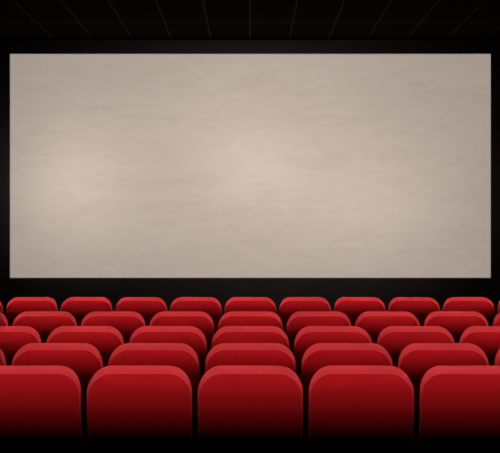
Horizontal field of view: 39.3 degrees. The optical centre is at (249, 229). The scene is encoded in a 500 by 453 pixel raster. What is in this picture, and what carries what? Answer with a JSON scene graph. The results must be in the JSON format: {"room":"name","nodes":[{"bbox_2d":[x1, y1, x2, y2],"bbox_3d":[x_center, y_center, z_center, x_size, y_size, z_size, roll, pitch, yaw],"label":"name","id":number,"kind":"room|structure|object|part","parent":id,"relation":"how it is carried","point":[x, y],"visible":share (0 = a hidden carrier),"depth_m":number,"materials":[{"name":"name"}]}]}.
{"room":"auditorium","nodes":[
{"label":"auditorium","id":0,"kind":"room"},
{"bbox_2d":[0,40,499,318],"bbox_3d":[0.000,-0.624,11.050,9.200,4.720,0.100,0,0,0],"label":"wall","id":1,"kind":"structure","parent":0,"point":[114,290],"depth_m":11.00,"materials":[{"name":"black paint"}]},
{"bbox_2d":[10,54,490,277],"bbox_3d":[0.005,-1.004,10.974,7.520,3.502,0.052,0,0,0],"label":"screen","id":2,"kind":"object","parent":1,"relation":"attached to","point":[122,165],"visible":1,"depth_m":10.95,"materials":[{"name":"fabric"}]},
{"bbox_2d":[0,0,499,39],"bbox_3d":[0.000,-3.034,2.250,9.200,0.100,17.500,0,0,0],"label":"ceiling","id":3,"kind":"structure","parent":0,"point":[19,19],"depth_m":9.95,"materials":[{"name":"black"}]},
{"bbox_2d":[82,416,417,452],"bbox_3d":[0.000,1.786,2.250,9.200,0.100,17.500,0,0,0],"label":"floor","id":4,"kind":"structure","parent":0,"point":[84,438],"depth_m":5.69,"materials":[{"name":"black carpet"}]},
{"bbox_2d":[0,301,3,314],"bbox_3d":[-2.983,1.238,7.885,0.596,0.996,0.396,0,0,0],"label":"chair","id":5,"kind":"object","parent":4,"relation":"on","point":[1,304],"visible":0.14,"depth_m":7.69,"materials":[{"name":"red fabric"}]},
{"bbox_2d":[0,349,6,365],"bbox_3d":[-1.785,1.222,4.541,0.596,1.028,0.396,0,0,0],"label":"chair","id":6,"kind":"object","parent":4,"relation":"on","point":[2,356],"visible":0.06,"depth_m":4.35,"materials":[{"name":"red fabric"}]},
{"bbox_2d":[0,313,7,325],"bbox_3d":[-2.384,1.226,6.313,0.596,1.020,0.396,0,0,0],"label":"chair","id":7,"kind":"object","parent":4,"relation":"on","point":[3,321],"visible":0.09,"depth_m":6.12,"materials":[{"name":"red fabric"}]},
{"bbox_3d":[-2.397,0.969,6.161,0.550,0.429,0.092,0,0,0],"label":"panel","id":8,"kind":"part","parent":7,"relation":"part of","materials":[{"name":"red fabric"}]},
{"bbox_2d":[0,326,40,365],"bbox_3d":[-1.784,1.219,5.271,0.596,1.034,0.396,0,0,0],"label":"chair","id":9,"kind":"object","parent":4,"relation":"on","point":[12,338],"visible":0.22,"depth_m":5.08,"materials":[{"name":"red fabric"}]},
{"bbox_2d":[6,297,57,325],"bbox_3d":[-2.383,1.238,7.885,0.596,0.996,0.396,0,0,0],"label":"chair","id":10,"kind":"object","parent":4,"relation":"on","point":[16,306],"visible":0.38,"depth_m":7.69,"materials":[{"name":"red fabric"}]},
{"bbox_2d":[0,366,88,452],"bbox_3d":[-1.185,1.239,3.982,0.596,0.994,0.407,0,0,0],"label":"chair","id":11,"kind":"object","parent":4,"relation":"on","point":[40,406],"visible":0.94,"depth_m":3.79,"materials":[{"name":"red fabric"}]},
{"bbox_2d":[12,311,76,342],"bbox_3d":[-1.784,1.226,6.313,0.596,1.020,0.396,0,0,0],"label":"chair","id":12,"kind":"object","parent":4,"relation":"on","point":[44,323],"visible":0.21,"depth_m":6.12,"materials":[{"name":"red fabric"}]},
{"bbox_2d":[11,343,102,435],"bbox_3d":[-1.185,1.222,4.541,0.596,1.028,0.396,0,0,0],"label":"chair","id":13,"kind":"object","parent":4,"relation":"on","point":[84,359],"visible":0.31,"depth_m":4.35,"materials":[{"name":"red fabric"}]},
{"bbox_3d":[-1.198,0.962,4.388,0.550,0.429,0.092,0,0,0],"label":"panel","id":14,"kind":"part","parent":13,"relation":"part of","materials":[{"name":"red fabric"}]},
{"bbox_2d":[46,326,123,366],"bbox_3d":[-1.184,1.219,5.271,0.596,1.034,0.396,0,0,0],"label":"chair","id":15,"kind":"object","parent":4,"relation":"on","point":[105,339],"visible":0.18,"depth_m":5.08,"materials":[{"name":"red fabric"}]},
{"bbox_2d":[61,297,112,325],"bbox_3d":[-1.783,1.238,7.885,0.596,0.996,0.396,0,0,0],"label":"chair","id":16,"kind":"object","parent":4,"relation":"on","point":[79,307],"visible":0.21,"depth_m":7.69,"materials":[{"name":"red fabric"}]},
{"bbox_2d":[81,311,145,343],"bbox_3d":[-1.184,1.226,6.313,0.596,1.020,0.396,0,0,0],"label":"chair","id":17,"kind":"object","parent":4,"relation":"on","point":[126,323],"visible":0.25,"depth_m":6.12,"materials":[{"name":"red fabric"}]},
{"bbox_2d":[115,297,166,325],"bbox_3d":[-1.183,1.238,7.885,0.596,0.996,0.396,0,0,0],"label":"chair","id":18,"kind":"object","parent":4,"relation":"on","point":[147,307],"visible":0.27,"depth_m":7.69,"materials":[{"name":"red fabric"}]},
{"bbox_2d":[87,366,197,452],"bbox_3d":[-0.585,1.239,3.982,0.596,0.994,0.407,0,0,0],"label":"chair","id":19,"kind":"object","parent":4,"relation":"on","point":[131,409],"visible":0.98,"depth_m":3.79,"materials":[{"name":"red fabric"}]},
{"bbox_3d":[-0.298,1.124,4.025,0.022,0.035,0.320,0,0,0],"label":"armrest","id":20,"kind":"part","parent":19,"relation":"part of","materials":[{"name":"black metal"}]},
{"bbox_3d":[-0.298,1.438,4.010,0.018,0.597,0.190,0,0,0],"label":"panel","id":21,"kind":"part","parent":19,"relation":"part of","materials":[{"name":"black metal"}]},
{"bbox_2d":[108,343,199,452],"bbox_3d":[-0.585,1.222,4.541,0.596,1.028,0.396,0,0,0],"label":"chair","id":22,"kind":"object","parent":4,"relation":"on","point":[182,356],"visible":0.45,"depth_m":4.35,"materials":[{"name":"red fabric"}]},
{"bbox_3d":[-0.598,0.962,4.388,0.550,0.429,0.092,0,0,0],"label":"panel","id":23,"kind":"part","parent":22,"relation":"part of","materials":[{"name":"red fabric"}]},
{"bbox_3d":[-0.365,1.422,4.489,0.070,0.628,0.160,0,0,0],"label":"leg","id":24,"kind":"part","parent":22,"relation":"part of","materials":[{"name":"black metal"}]},
{"bbox_2d":[129,326,206,380],"bbox_3d":[-0.584,1.219,5.271,0.596,1.034,0.396,0,0,0],"label":"chair","id":25,"kind":"object","parent":4,"relation":"on","point":[192,336],"visible":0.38,"depth_m":5.08,"materials":[{"name":"red fabric"}]},
{"bbox_2d":[149,311,213,354],"bbox_3d":[-0.584,1.226,6.313,0.596,1.020,0.396,0,0,0],"label":"chair","id":26,"kind":"object","parent":4,"relation":"on","point":[201,320],"visible":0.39,"depth_m":6.12,"materials":[{"name":"red fabric"}]},
{"bbox_2d":[170,297,221,334],"bbox_3d":[-0.583,1.238,7.885,0.596,0.996,0.396,0,0,0],"label":"chair","id":27,"kind":"object","parent":4,"relation":"on","point":[211,306],"visible":0.43,"depth_m":7.69,"materials":[{"name":"red fabric"}]},
{"bbox_2d":[224,297,275,313],"bbox_3d":[0.017,1.238,7.885,0.596,0.996,0.396,0,0,0],"label":"chair","id":28,"kind":"object","parent":4,"relation":"on","point":[235,303],"visible":0.33,"depth_m":7.69,"materials":[{"name":"red fabric"}]},
{"bbox_3d":[0.004,0.993,7.733,0.550,0.429,0.092,0,0,0],"label":"panel","id":29,"kind":"part","parent":28,"relation":"part of","materials":[{"name":"red fabric"}]},
{"bbox_2d":[205,343,295,372],"bbox_3d":[0.015,1.222,4.541,0.596,1.028,0.396,0,0,0],"label":"chair","id":30,"kind":"object","parent":4,"relation":"on","point":[224,354],"visible":0.36,"depth_m":4.35,"materials":[{"name":"red fabric"}]},
{"bbox_2d":[211,326,289,349],"bbox_3d":[0.016,1.219,5.271,0.596,1.034,0.396,0,0,0],"label":"chair","id":31,"kind":"object","parent":4,"relation":"on","point":[227,334],"visible":0.21,"depth_m":5.08,"materials":[{"name":"red fabric"}]},
{"bbox_3d":[0.003,0.956,5.119,0.550,0.429,0.092,0,0,0],"label":"panel","id":32,"kind":"part","parent":31,"relation":"part of","materials":[{"name":"red fabric"}]},
{"bbox_2d":[218,311,282,329],"bbox_3d":[0.016,1.226,6.313,0.596,1.020,0.396,0,0,0],"label":"chair","id":33,"kind":"object","parent":4,"relation":"on","point":[233,318],"visible":0.25,"depth_m":6.12,"materials":[{"name":"red fabric"}]},
{"bbox_3d":[0.003,0.969,6.161,0.550,0.429,0.092,0,0,0],"label":"panel","id":34,"kind":"part","parent":33,"relation":"part of","materials":[{"name":"red fabric"}]},
{"bbox_2d":[198,366,306,452],"bbox_3d":[0.015,1.239,3.982,0.596,0.994,0.407,0,0,0],"label":"chair","id":35,"kind":"object","parent":4,"relation":"on","point":[242,409],"visible":1,"depth_m":3.79,"materials":[{"name":"red fabric"}]},
{"bbox_3d":[0.302,1.438,4.010,0.018,0.597,0.190,0,0,0],"label":"panel","id":36,"kind":"part","parent":35,"relation":"part of","materials":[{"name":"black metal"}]},
{"bbox_3d":[0.302,1.124,4.025,0.022,0.035,0.320,0,0,0],"label":"armrest","id":37,"kind":"part","parent":35,"relation":"part of","materials":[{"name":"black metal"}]},
{"bbox_2d":[279,297,330,332],"bbox_3d":[0.617,1.238,7.885,0.596,0.996,0.396,0,0,0],"label":"chair","id":38,"kind":"object","parent":4,"relation":"on","point":[288,306],"visible":0.42,"depth_m":7.69,"materials":[{"name":"red fabric"}]},
{"bbox_2d":[286,311,350,354],"bbox_3d":[0.616,1.226,6.313,0.596,1.020,0.396,0,0,0],"label":"chair","id":39,"kind":"object","parent":4,"relation":"on","point":[297,321],"visible":0.32,"depth_m":6.12,"materials":[{"name":"red fabric"}]},
{"bbox_2d":[294,326,371,380],"bbox_3d":[0.616,1.219,5.271,0.596,1.034,0.396,0,0,0],"label":"chair","id":40,"kind":"object","parent":4,"relation":"on","point":[306,337],"visible":0.36,"depth_m":5.08,"materials":[{"name":"red fabric"}]},
{"bbox_2d":[301,343,392,452],"bbox_3d":[0.615,1.222,4.541,0.596,1.028,0.396,0,0,0],"label":"chair","id":41,"kind":"object","parent":4,"relation":"on","point":[318,356],"visible":0.4,"depth_m":4.35,"materials":[{"name":"red fabric"}]},
{"bbox_3d":[0.369,1.422,4.489,0.070,0.628,0.160,0,0,0],"label":"leg","id":42,"kind":"part","parent":41,"relation":"part of","materials":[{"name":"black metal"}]},
{"bbox_3d":[0.602,0.962,4.388,0.550,0.429,0.092,0,0,0],"label":"panel","id":43,"kind":"part","parent":41,"relation":"part of","materials":[{"name":"red fabric"}]},
{"bbox_2d":[334,297,384,325],"bbox_3d":[1.217,1.238,7.885,0.596,0.996,0.396,0,0,0],"label":"chair","id":44,"kind":"object","parent":4,"relation":"on","point":[352,307],"visible":0.34,"depth_m":7.69,"materials":[{"name":"red fabric"}]},
{"bbox_2d":[308,366,414,452],"bbox_3d":[0.615,1.239,3.982,0.596,0.994,0.407,0,0,0],"label":"chair","id":45,"kind":"object","parent":4,"relation":"on","point":[353,409],"visible":1,"depth_m":3.79,"materials":[{"name":"red fabric"}]},
{"bbox_2d":[355,311,419,343],"bbox_3d":[1.216,1.226,6.313,0.596,1.020,0.396,0,0,0],"label":"chair","id":46,"kind":"object","parent":4,"relation":"on","point":[373,323],"visible":0.22,"depth_m":6.12,"materials":[{"name":"red fabric"}]},
{"bbox_2d":[388,297,439,325],"bbox_3d":[1.817,1.238,7.885,0.596,0.996,0.396,0,0,0],"label":"chair","id":47,"kind":"object","parent":4,"relation":"on","point":[420,307],"visible":0.31,"depth_m":7.69,"materials":[{"name":"red fabric"}]},
{"bbox_2d":[377,326,454,367],"bbox_3d":[1.216,1.219,5.271,0.596,1.034,0.396,0,0,0],"label":"chair","id":48,"kind":"object","parent":4,"relation":"on","point":[394,339],"visible":0.29,"depth_m":5.08,"materials":[{"name":"red fabric"}]},
{"bbox_2d":[398,343,488,435],"bbox_3d":[1.215,1.222,4.541,0.596,1.028,0.396,0,0,0],"label":"chair","id":49,"kind":"object","parent":4,"relation":"on","point":[415,359],"visible":0.35,"depth_m":4.35,"materials":[{"name":"red fabric"}]},
{"bbox_3d":[1.202,0.962,4.388,0.550,0.429,0.092,0,0,0],"label":"panel","id":50,"kind":"part","parent":49,"relation":"part of","materials":[{"name":"red fabric"}]},
{"bbox_2d":[424,311,488,342],"bbox_3d":[1.816,1.226,6.313,0.596,1.020,0.396,0,0,0],"label":"chair","id":51,"kind":"object","parent":4,"relation":"on","point":[455,323],"visible":0.27,"depth_m":6.12,"materials":[{"name":"red fabric"}]},
{"bbox_2d":[417,366,499,452],"bbox_3d":[1.215,1.239,3.982,0.596,0.994,0.407,0,0,0],"label":"chair","id":52,"kind":"object","parent":4,"relation":"on","point":[460,405],"visible":1,"depth_m":3.79,"materials":[{"name":"red fabric"}]},
{"bbox_2d":[443,297,494,325],"bbox_3d":[2.417,1.238,7.885,0.596,0.996,0.396,0,0,0],"label":"chair","id":53,"kind":"object","parent":4,"relation":"on","point":[484,306],"visible":0.34,"depth_m":7.69,"materials":[{"name":"red fabric"}]},
{"bbox_2d":[459,326,499,365],"bbox_3d":[1.816,1.219,5.271,0.596,1.034,0.396,0,0,0],"label":"chair","id":54,"kind":"object","parent":4,"relation":"on","point":[487,338],"visible":0.2,"depth_m":5.08,"materials":[{"name":"red fabric"}]},
{"bbox_2d":[492,313,499,325],"bbox_3d":[2.416,1.226,6.313,0.596,1.020,0.396,0,0,0],"label":"chair","id":55,"kind":"object","parent":4,"relation":"on","point":[496,322],"visible":0.09,"depth_m":6.12,"materials":[{"name":"red fabric"}]},
{"bbox_2d":[494,349,499,365],"bbox_3d":[1.815,1.222,4.541,0.596,1.028,0.396,0,0,0],"label":"chair","id":56,"kind":"object","parent":4,"relation":"on","point":[497,358],"visible":0.09,"depth_m":4.35,"materials":[{"name":"red fabric"}]}
]}

